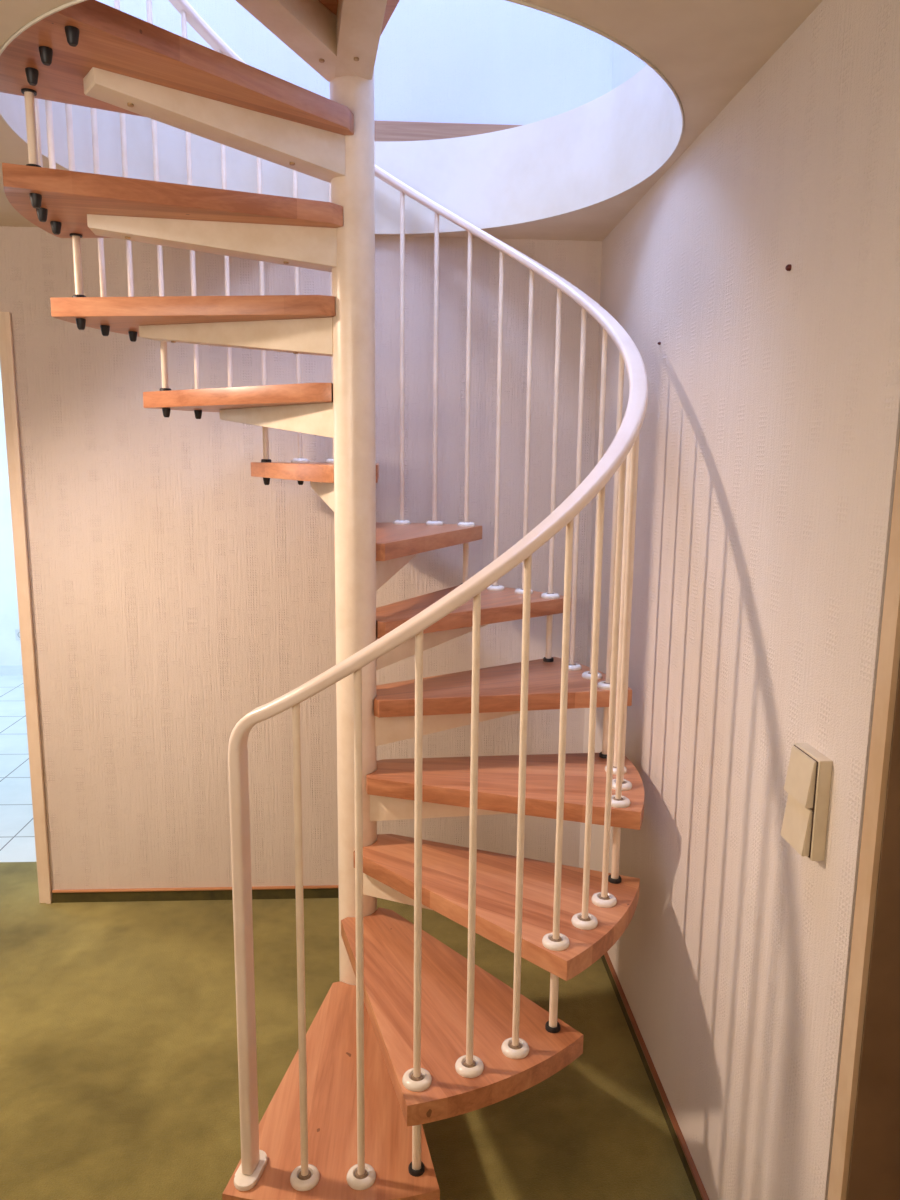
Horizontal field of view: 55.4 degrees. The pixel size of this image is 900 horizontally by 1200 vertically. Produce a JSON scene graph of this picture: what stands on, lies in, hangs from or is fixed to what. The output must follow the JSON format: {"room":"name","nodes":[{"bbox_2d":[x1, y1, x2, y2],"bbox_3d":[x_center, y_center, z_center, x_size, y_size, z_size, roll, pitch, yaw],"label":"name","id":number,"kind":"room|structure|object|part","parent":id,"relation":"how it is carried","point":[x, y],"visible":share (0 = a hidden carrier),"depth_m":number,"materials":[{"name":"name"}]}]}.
{"room":"stairwell","nodes":[
{"label":"stairwell","id":0,"kind":"room"},
{"bbox_2d":[0,366,21,664],"bbox_3d":[-3.063,-0.784,6.196,4.800,2.700,0.100,0,9,-3],"label":"wall","id":1,"kind":"structure","parent":0,"point":[10,648],"depth_m":6.24,"materials":[{"name":"paint"}]},
{"bbox_2d":[0,665,22,674],"bbox_3d":[-3.074,0.520,6.354,4.800,0.075,0.012,0,9,-3],"label":"baseboard","id":2,"kind":"structure","parent":1,"relation":"attached to","point":[4,669],"depth_m":6.34,"materials":[{"name":"tile"}]},
{"bbox_2d":[15,629,19,639],"bbox_3d":[-3.156,0.256,6.307,0.082,0.082,0.010,0,9,-3],"label":"wall socket","id":3,"kind":"object","parent":1,"relation":"attached to","point":[17,631],"visible":0.3,"depth_m":6.30,"materials":[{"name":"plastic"}]},
{"bbox_2d":[0,0,613,901],"bbox_3d":[-1.911,-1.386,2.856,5.135,5.000,0.300,0,9,-3],"label":"wall","id":4,"kind":"structure","parent":0,"point":[177,594],"depth_m":2.95,"materials":[{"name":"paper"}]},
{"bbox_2d":[0,312,51,903],"bbox_3d":[-1.913,0.083,2.939,0.938,2.075,0.020,0,9,-3],"label":"trim","id":5,"kind":"structure","parent":4,"relation":"attached to","point":[6,340],"depth_m":2.94,"materials":[{"name":"paint"}]},
{"bbox_2d":[52,885,338,902],"bbox_3d":[-0.484,1.086,3.184,1.940,0.047,0.013,0,9,-3],"label":"baseboard","id":6,"kind":"structure","parent":4,"relation":"attached to","point":[321,891],"depth_m":3.15,"materials":[{"name":"wood"}]},
{"bbox_2d":[374,120,521,141],"bbox_3d":[-1.968,-1.507,2.704,5.005,0.113,0.014,0,9,-3],"label":"baseboard","id":7,"kind":"structure","parent":4,"relation":"attached to","point":[384,131],"depth_m":2.80,"materials":[{"name":"brown wood"}]},
{"bbox_2d":[0,675,696,1199],"bbox_3d":[-2.227,1.229,2.591,6.085,0.080,7.750,0,9,-3],"label":"floor","id":8,"kind":"structure","parent":0,"point":[119,1078],"depth_m":2.34,"materials":[{"name":"green carpet"}]},
{"bbox_2d":[0,0,647,1199],"bbox_3d":[-0.237,-0.582,2.119,1.500,3.691,1.500,4,10,17],"label":"spiral staircase","id":9,"kind":"structure","parent":8,"relation":"on","point":[412,1033],"depth_m":1.98,"materials":[{"name":"brown wood"}]},
{"bbox_2d":[26,164,40,166],"bbox_3d":[-0.867,-0.898,1.785,0.033,0.010,0.032,0,9,-3],"label":"cup","id":10,"kind":"object","parent":9,"relation":"on","point":[36,165],"depth_m":1.77,"materials":[{"name":"plastic"}]},
{"bbox_2d":[159,388,170,390],"bbox_3d":[-0.825,-0.608,2.485,0.033,0.010,0.032,0,9,-3],"label":"cup","id":11,"kind":"object","parent":9,"relation":"on","point":[161,389],"depth_m":2.47,"materials":[{"name":"plastic"}]},
{"bbox_3d":[-0.550,-0.838,2.021,0.560,0.088,0.072,-1,10,-10],"label":"support arm","id":12,"kind":"part","parent":9,"relation":"part of","materials":[{"name":"beige paint"}]},
{"bbox_3d":[-0.486,-1.012,1.850,0.560,0.088,0.072,-7,12,-37],"label":"support arm","id":13,"kind":"part","parent":9,"relation":"part of","materials":[{"name":"beige paint"}]},
{"bbox_3d":[-0.541,-0.665,2.205,0.560,0.088,0.072,4,10,18],"label":"support arm","id":14,"kind":"part","parent":9,"relation":"part of","materials":[{"name":"beige paint"}]},
{"bbox_3d":[-0.395,0.705,1.646,0.024,0.870,0.043,3,10,12],"label":"newel post","id":15,"kind":"part","parent":9,"relation":"part of","materials":[{"name":"plastic"}]},
{"bbox_3d":[-0.399,1.143,1.718,0.046,0.013,0.094,3,10,12],"label":"plate","id":16,"kind":"part","parent":9,"relation":"part of","materials":[{"name":"plastic"}]},
{"bbox_2d":[261,459,270,461],"bbox_3d":[-0.589,-0.446,2.746,0.033,0.010,0.032,0,9,-3],"label":"cup","id":17,"kind":"object","parent":9,"relation":"on","point":[262,460],"depth_m":2.73,"materials":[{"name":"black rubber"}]},
{"bbox_3d":[-0.462,-0.489,2.367,0.072,0.088,0.560,-8,13,-44],"label":"support arm","id":18,"kind":"part","parent":9,"relation":"part of","materials":[{"name":"beige paint"}]},
{"bbox_3d":[-0.374,-1.207,1.714,0.080,0.090,0.580,5,10,25],"label":"support arm","id":19,"kind":"part","parent":9,"relation":"part of","materials":[{"name":"beige paint"}]},
{"bbox_3d":[-0.332,-0.302,2.476,0.072,0.088,0.560,-2,10,-16],"label":"support arm","id":20,"kind":"part","parent":9,"relation":"part of","materials":[{"name":"beige paint"}]},
{"bbox_3d":[-0.168,-1.200,1.688,0.086,0.090,0.580,-1,10,-11],"label":"support arm","id":21,"kind":"part","parent":9,"relation":"part of","materials":[{"name":"beige paint"}]},
{"bbox_3d":[-0.180,-0.105,2.516,0.072,0.088,0.560,2,10,11],"label":"support arm","id":22,"kind":"part","parent":9,"relation":"part of","materials":[{"name":"beige paint"}]},
{"bbox_3d":[0.018,0.766,2.167,0.560,0.088,0.072,7,11,32],"label":"support arm","id":23,"kind":"part","parent":9,"relation":"part of","materials":[{"name":"beige paint"}]},
{"bbox_3d":[-0.232,-1.118,2.030,1.426,2.605,1.426,0,9,-3],"label":"handrail","id":24,"kind":"part","parent":9,"relation":"part of","materials":[{"name":"plastic"}]},
{"bbox_2d":[408,1161,424,1176],"bbox_3d":[-0.067,1.146,1.730,0.033,0.010,0.032,0,9,-3],"label":"cup","id":25,"kind":"object","parent":9,"relation":"on","point":[415,1169],"depth_m":1.72,"materials":[{"name":"black rubber"}]},
{"bbox_3d":[-0.043,0.105,2.484,0.072,0.088,0.560,8,12,38],"label":"support arm","id":26,"kind":"part","parent":9,"relation":"part of","materials":[{"name":"beige paint"}]},
{"bbox_3d":[0.070,0.545,2.278,0.560,0.088,0.072,1,9,5],"label":"support arm","id":27,"kind":"part","parent":9,"relation":"part of","materials":[{"name":"beige paint"}]},
{"bbox_3d":[0.047,0.323,2.395,0.560,0.088,0.072,-3,10,-23],"label":"support arm","id":28,"kind":"part","parent":9,"relation":"part of","materials":[{"name":"beige paint"}]},
{"bbox_2d":[543,657,553,661],"bbox_3d":[0.306,0.185,2.667,0.033,0.010,0.032,0,9,-3],"label":"cup","id":29,"kind":"object","parent":9,"relation":"on","point":[546,659],"depth_m":2.66,"materials":[{"name":"black rubber"}]},
{"bbox_2d":[545,1021,560,1032],"bbox_3d":[0.223,0.925,1.860,0.033,0.010,0.032,0,9,-3],"label":"cup","id":30,"kind":"object","parent":9,"relation":"on","point":[550,1026],"depth_m":1.85,"materials":[{"name":"black rubber"}]},
{"bbox_2d":[599,752,606,758],"bbox_3d":[0.434,0.433,2.398,0.033,0.010,0.032,0,9,-3],"label":"cup","id":31,"kind":"object","parent":9,"relation":"on","point":[602,755],"depth_m":2.39,"materials":[{"name":"black rubber"}]},
{"bbox_2d":[608,874,621,883],"bbox_3d":[0.404,0.684,2.104,0.033,0.010,0.032,0,9,-3],"label":"cup","id":32,"kind":"object","parent":9,"relation":"on","point":[612,878],"depth_m":2.09,"materials":[{"name":"black rubber"}]},
{"bbox_2d":[0,0,822,240],"bbox_3d":[-1.310,-0.990,0.723,4.105,0.246,4.697,0,9,-3],"label":"ceiling","id":33,"kind":"structure","parent":0,"point":[708,51],"depth_m":1.52,"materials":[{"name":"paint"}]},
{"bbox_2d":[579,0,899,1199],"bbox_3d":[0.703,-0.951,0.397,0.120,5.000,5.027,0,9,-3],"label":"wall","id":34,"kind":"structure","parent":0,"point":[770,429],"depth_m":1.60,"materials":[{"name":"paper"}]},
{"bbox_2d":[0,0,683,233],"bbox_3d":[-0.231,-1.206,2.016,1.578,0.280,1.578,0,9,-3],"label":"trim","id":35,"kind":"structure","parent":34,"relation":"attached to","point":[593,152],"depth_m":2.52,"materials":[{"name":"paint"}]},
{"bbox_2d":[601,952,708,1199],"bbox_3d":[0.528,1.238,2.326,0.013,0.048,1.842,0,9,-3],"label":"baseboard","id":36,"kind":"structure","parent":34,"relation":"attached to","point":[694,1178],"depth_m":2.19,"materials":[{"name":"wood"}]},
{"bbox_2d":[785,264,791,270],"bbox_3d":[0.581,-0.571,1.471,0.010,0.011,0.011,0,9,-3],"label":"nail","id":37,"kind":"object","parent":34,"relation":"attached to","point":[788,267],"visible":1,"depth_m":1.47,"materials":[{"name":"brown metal"}]},
{"bbox_2d":[780,743,832,860],"bbox_3d":[0.571,0.322,1.377,0.034,0.165,0.088,0,9,-3],"label":"light switch","id":38,"kind":"object","parent":34,"relation":"attached to","point":[808,778],"visible":1,"depth_m":1.35,"materials":[{"name":"plastic"}]},
{"bbox_3d":[0.566,0.322,1.378,0.002,0.158,0.082,0,9,-3],"label":"joint plate","id":39,"kind":"part","parent":38,"relation":"part of","materials":[{"name":"beige plastic"}]},
{"bbox_2d":[827,432,899,1199],"bbox_3d":[0.676,0.462,0.740,0.132,2.100,1.024,0,9,-3],"label":"trim","id":40,"kind":"structure","parent":34,"relation":"attached to","point":[865,1157],"depth_m":1.22,"materials":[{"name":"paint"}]}
]}

